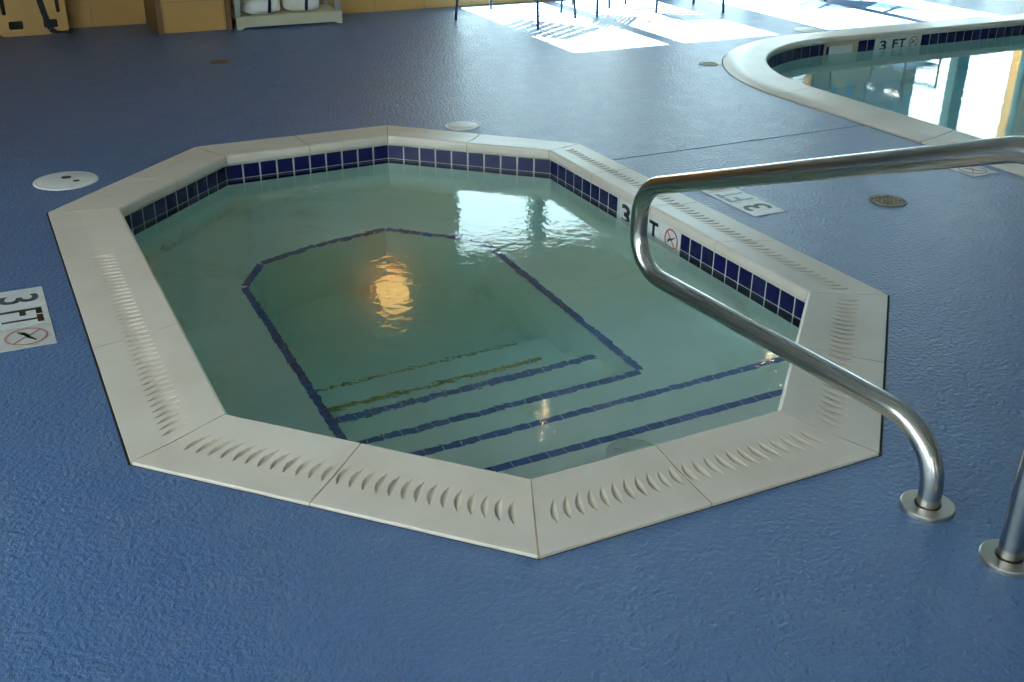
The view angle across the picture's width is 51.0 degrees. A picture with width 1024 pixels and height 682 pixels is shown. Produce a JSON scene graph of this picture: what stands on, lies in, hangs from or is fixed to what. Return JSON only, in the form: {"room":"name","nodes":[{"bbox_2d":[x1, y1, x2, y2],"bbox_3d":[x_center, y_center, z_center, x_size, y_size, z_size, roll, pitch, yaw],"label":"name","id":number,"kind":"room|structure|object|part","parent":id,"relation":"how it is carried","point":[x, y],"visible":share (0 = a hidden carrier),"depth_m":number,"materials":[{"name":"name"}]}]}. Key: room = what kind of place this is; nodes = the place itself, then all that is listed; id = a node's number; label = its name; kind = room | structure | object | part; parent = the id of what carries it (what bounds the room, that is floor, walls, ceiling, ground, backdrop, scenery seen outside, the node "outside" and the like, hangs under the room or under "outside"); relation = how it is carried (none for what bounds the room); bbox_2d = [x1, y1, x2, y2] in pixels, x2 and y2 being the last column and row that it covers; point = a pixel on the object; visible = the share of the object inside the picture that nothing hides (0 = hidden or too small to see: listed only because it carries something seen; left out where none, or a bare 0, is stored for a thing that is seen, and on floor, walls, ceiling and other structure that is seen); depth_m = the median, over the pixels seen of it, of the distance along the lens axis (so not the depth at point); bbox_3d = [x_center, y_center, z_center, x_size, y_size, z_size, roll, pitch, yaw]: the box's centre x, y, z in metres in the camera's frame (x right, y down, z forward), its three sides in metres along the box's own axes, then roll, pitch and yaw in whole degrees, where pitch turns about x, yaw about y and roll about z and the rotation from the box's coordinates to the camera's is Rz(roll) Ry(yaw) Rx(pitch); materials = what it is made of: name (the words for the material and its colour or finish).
{"room":"indoor swimming pool","nodes":[
{"label":"indoor swimming pool","id":0,"kind":"room"},
{"bbox_2d":[64,0,145,27],"bbox_3d":[-4.548,-3.104,6.151,4.360,2.750,0.220,-12,28,-24],"label":"wall","id":1,"kind":"structure","parent":0,"point":[80,13],"depth_m":7.39,"materials":[{"name":"yellow paint"}]},
{"bbox_2d":[230,0,547,20],"bbox_3d":[2.315,-4.466,9.120,10.840,2.750,0.220,-12,28,-24],"label":"wall","id":2,"kind":"structure","parent":0,"point":[347,6],"depth_m":8.15,"materials":[{"name":"paint"}]},
{"bbox_2d":[0,0,1023,681],"bbox_3d":[3.208,-0.249,3.711,15.200,0.120,13.290,-12,28,-24],"label":"floor","id":3,"kind":"structure","parent":0,"point":[112,570],"depth_m":2.44,"materials":[{"name":"blue paint"}]},
{"bbox_2d":[0,286,56,352],"bbox_3d":[-1.411,-0.068,3.096,0.144,0.007,0.438,-12,28,-24],"label":"depth marker","id":4,"kind":"object","parent":3,"relation":"on","point":[25,320],"visible":1,"depth_m":3.07,"materials":[{"name":"white tile"}]},
{"bbox_2d":[0,0,68,36],"bbox_3d":[-3.171,-2.856,6.765,0.425,1.795,0.180,-12,28,-24],"label":"backboard","id":5,"kind":"object","parent":3,"relation":"on","point":[17,17],"visible":1,"depth_m":7.05,"materials":[{"name":"beige wood"}]},
{"bbox_2d":[33,171,98,190],"bbox_3d":[-1.769,-0.635,4.261,0.244,0.010,0.244,21,32,36],"label":"lid","id":6,"kind":"object","parent":3,"relation":"on","point":[68,180],"visible":1,"depth_m":4.25,"materials":[{"name":"white plastic"}]},
{"bbox_2d":[160,0,226,33],"bbox_3d":[-2.220,-3.412,6.838,0.430,2.750,0.430,-12,28,-24],"label":"wall pier","id":7,"kind":"object","parent":3,"relation":"on","point":[178,16],"visible":0.76,"depth_m":7.22,"materials":[{"name":"beige paint"}]},
{"bbox_2d":[143,0,232,34],"bbox_3d":[-2.225,-3.417,6.848,0.490,2.750,0.485,-12,28,-24],"label":"trim","id":8,"kind":"structure","parent":7,"relation":"attached to","point":[153,14],"depth_m":7.26,"materials":[{"name":"brown wood"}]},
{"bbox_2d":[210,59,230,63],"bbox_3d":[-1.730,-1.657,6.373,0.120,0.003,0.120,-12,28,-24],"label":"floor drain","id":9,"kind":"object","parent":3,"relation":"on","point":[220,61],"visible":1,"depth_m":6.37,"materials":[{"name":"gold metal"}]},
{"bbox_2d":[230,0,342,29],"bbox_3d":[-1.609,-2.935,7.302,0.748,1.500,0.345,-12,28,-24],"label":"towel rack","id":10,"kind":"object","parent":3,"relation":"on","point":[325,12],"visible":0.8,"depth_m":7.48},
{"bbox_3d":[-1.867,-2.855,7.032,0.035,1.415,0.035,-12,28,-24],"label":"post","id":11,"kind":"part","parent":10,"relation":"part of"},
{"bbox_2d":[240,0,279,13],"bbox_3d":[-1.743,-2.339,7.461,0.260,0.116,0.222,-16,30,-30],"label":"folded towel","id":12,"kind":"object","parent":10,"relation":"on","point":[247,6],"visible":1,"depth_m":7.39,"materials":[{"name":"white fabric"}]},
{"bbox_2d":[281,0,318,10],"bbox_3d":[-1.494,-2.431,7.597,0.276,0.168,0.297,-6,27,-14],"label":"folded towel","id":13,"kind":"object","parent":10,"relation":"on","point":[293,5],"visible":1,"depth_m":7.50,"materials":[{"name":"white fabric"}]},
{"bbox_3d":[-1.231,-2.987,7.321,0.035,1.415,0.035,-12,28,-24],"label":"post","id":14,"kind":"part","parent":10,"relation":"part of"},
{"bbox_2d":[445,121,478,130],"bbox_3d":[-0.236,-1.016,5.085,0.164,0.009,0.164,-12,28,-24],"label":"lid","id":15,"kind":"object","parent":3,"relation":"on","point":[457,125],"visible":1,"depth_m":5.08,"materials":[{"name":"white plastic"}]},
{"bbox_2d":[47,125,889,559],"bbox_3d":[-0.270,0.159,3.812,2.261,1.052,3.261,-12,28,-24],"label":"hot tub","id":16,"kind":"object","parent":3,"relation":"in","point":[169,418],"visible":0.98,"depth_m":2.65,"materials":[{"name":"beige concrete"}]},
{"bbox_2d":[132,159,799,479],"bbox_3d":[-0.255,0.208,3.843,1.821,0.944,2.806,-12,28,-24],"label":"water","id":17,"kind":"object","parent":16,"relation":"in","point":[501,321],"visible":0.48,"depth_m":3.34,"materials":[{"name":"teal liquid"}]},
{"bbox_2d":[455,0,575,28],"bbox_3d":[0.003,-2.741,7.704,0.777,0.832,0.628,15,29,27],"label":"patio chair","id":18,"kind":"object","parent":3,"relation":"on","point":[457,1],"visible":1,"depth_m":7.75,"materials":[{"name":"grey plastic"}]},
{"bbox_3d":[-0.396,-2.699,7.619,0.082,0.821,0.020,-4,26,-10],"label":"leg","id":19,"kind":"part","parent":18,"relation":"part of","materials":[{"name":"white metal"}]},
{"bbox_3d":[0.177,-2.452,7.377,0.019,0.600,0.059,-9,27,-19],"label":"leg","id":20,"kind":"part","parent":18,"relation":"part of","materials":[{"name":"silver metal"}]},
{"bbox_3d":[0.448,-2.651,7.794,0.059,0.600,0.020,-3,26,-7],"label":"leg","id":21,"kind":"part","parent":18,"relation":"part of","materials":[{"name":"white metal"}]},
{"bbox_2d":[560,0,609,15],"bbox_3d":[0.557,-2.829,8.129,0.336,0.632,0.499,8,27,15],"label":"patio chair","id":22,"kind":"object","parent":3,"relation":"on","point":[561,1],"visible":0.91,"depth_m":8.11,"materials":[{"name":"grey plastic"}]},
{"bbox_3d":[0.378,-2.767,8.008,0.052,0.621,0.019,-16,30,-31],"label":"leg","id":23,"kind":"part","parent":22,"relation":"part of","materials":[{"name":"white metal"}]},
{"bbox_3d":[0.634,-2.699,7.898,0.019,0.600,0.044,-6,27,-14],"label":"leg","id":24,"kind":"part","parent":22,"relation":"part of","materials":[{"name":"white metal"}]},
{"bbox_2d":[624,0,724,12],"bbox_3d":[1.253,-2.906,8.257,0.696,0.672,0.480,-3,26,-8],"label":"patio chair","id":25,"kind":"object","parent":3,"relation":"on","point":[625,1],"visible":1,"depth_m":8.22,"materials":[{"name":"grey plastic"}]},
{"bbox_3d":[1.106,-2.768,8.051,0.019,0.600,0.046,17,30,31],"label":"leg","id":26,"kind":"part","parent":25,"relation":"part of","materials":[{"name":"white metal"}]},
{"bbox_3d":[1.607,-2.797,8.122,0.053,0.600,0.020,12,28,23],"label":"leg","id":27,"kind":"part","parent":25,"relation":"part of","materials":[{"name":"white metal"}]},
{"bbox_2d":[699,61,717,65],"bbox_3d":[1.182,-1.667,6.458,0.116,0.003,0.116,-12,28,-24],"label":"floor drain","id":28,"kind":"object","parent":3,"relation":"on","point":[706,63],"visible":1,"depth_m":6.45,"materials":[{"name":"grey metal"}]},
{"bbox_2d":[612,125,862,159],"bbox_3d":[1.067,-0.907,4.892,1.420,0.005,0.005,-12,28,-24],"label":"trim","id":29,"kind":"structure","parent":3,"relation":"on","point":[860,125],"depth_m":4.86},
{"bbox_2d":[702,188,784,216],"bbox_3d":[0.860,-0.557,4.159,0.144,0.007,0.438,-12,28,-24],"label":"depth marker","id":30,"kind":"object","parent":3,"relation":"on","point":[754,206],"visible":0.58,"depth_m":4.10,"materials":[{"name":"white tile"}]},
{"bbox_2d":[794,27,823,32],"bbox_3d":[2.089,-2.187,7.559,0.210,0.009,0.210,-12,28,-24],"label":"lid","id":31,"kind":"object","parent":3,"relation":"on","point":[800,29],"visible":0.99,"depth_m":7.55,"materials":[{"name":"white plastic"}]},
{"bbox_2d":[630,136,1023,577],"bbox_3d":[0.676,-0.173,2.430,0.112,0.811,1.361,-13,29,-26],"label":"handrail","id":32,"kind":"object","parent":3,"relation":"on","point":[923,503],"visible":1,"depth_m":2.28,"materials":[{"name":"metal"}]},
{"bbox_2d":[722,14,1023,176],"bbox_3d":[5.330,-0.456,5.347,6.412,1.172,7.602,-12,28,-24],"label":"swimming pool","id":33,"kind":"object","parent":3,"relation":"in","point":[751,64],"visible":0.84,"depth_m":6.81,"materials":[{"name":"white concrete"}]},
{"bbox_2d":[772,35,1023,138],"bbox_3d":[5.329,-0.403,5.373,5.917,1.060,7.107,-12,28,-24],"label":"pool water","id":34,"kind":"object","parent":33,"relation":"in","point":[975,87],"visible":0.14,"depth_m":6.55,"materials":[{"name":"liquid"}]},
{"bbox_2d":[869,194,906,206],"bbox_3d":[1.446,-0.540,4.133,0.142,0.003,0.142,-12,28,-24],"label":"floor drain","id":35,"kind":"object","parent":3,"relation":"on","point":[881,199],"visible":1,"depth_m":4.13,"materials":[{"name":"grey metal"}]},
{"bbox_2d":[950,166,998,176],"bbox_3d":[1.869,-0.775,4.632,0.144,0.007,0.438,-12,28,-24],"label":"depth marker","id":36,"kind":"object","parent":3,"relation":"on","point":[974,171],"visible":0.38,"depth_m":4.49,"materials":[{"name":"white tile"}]}
]}

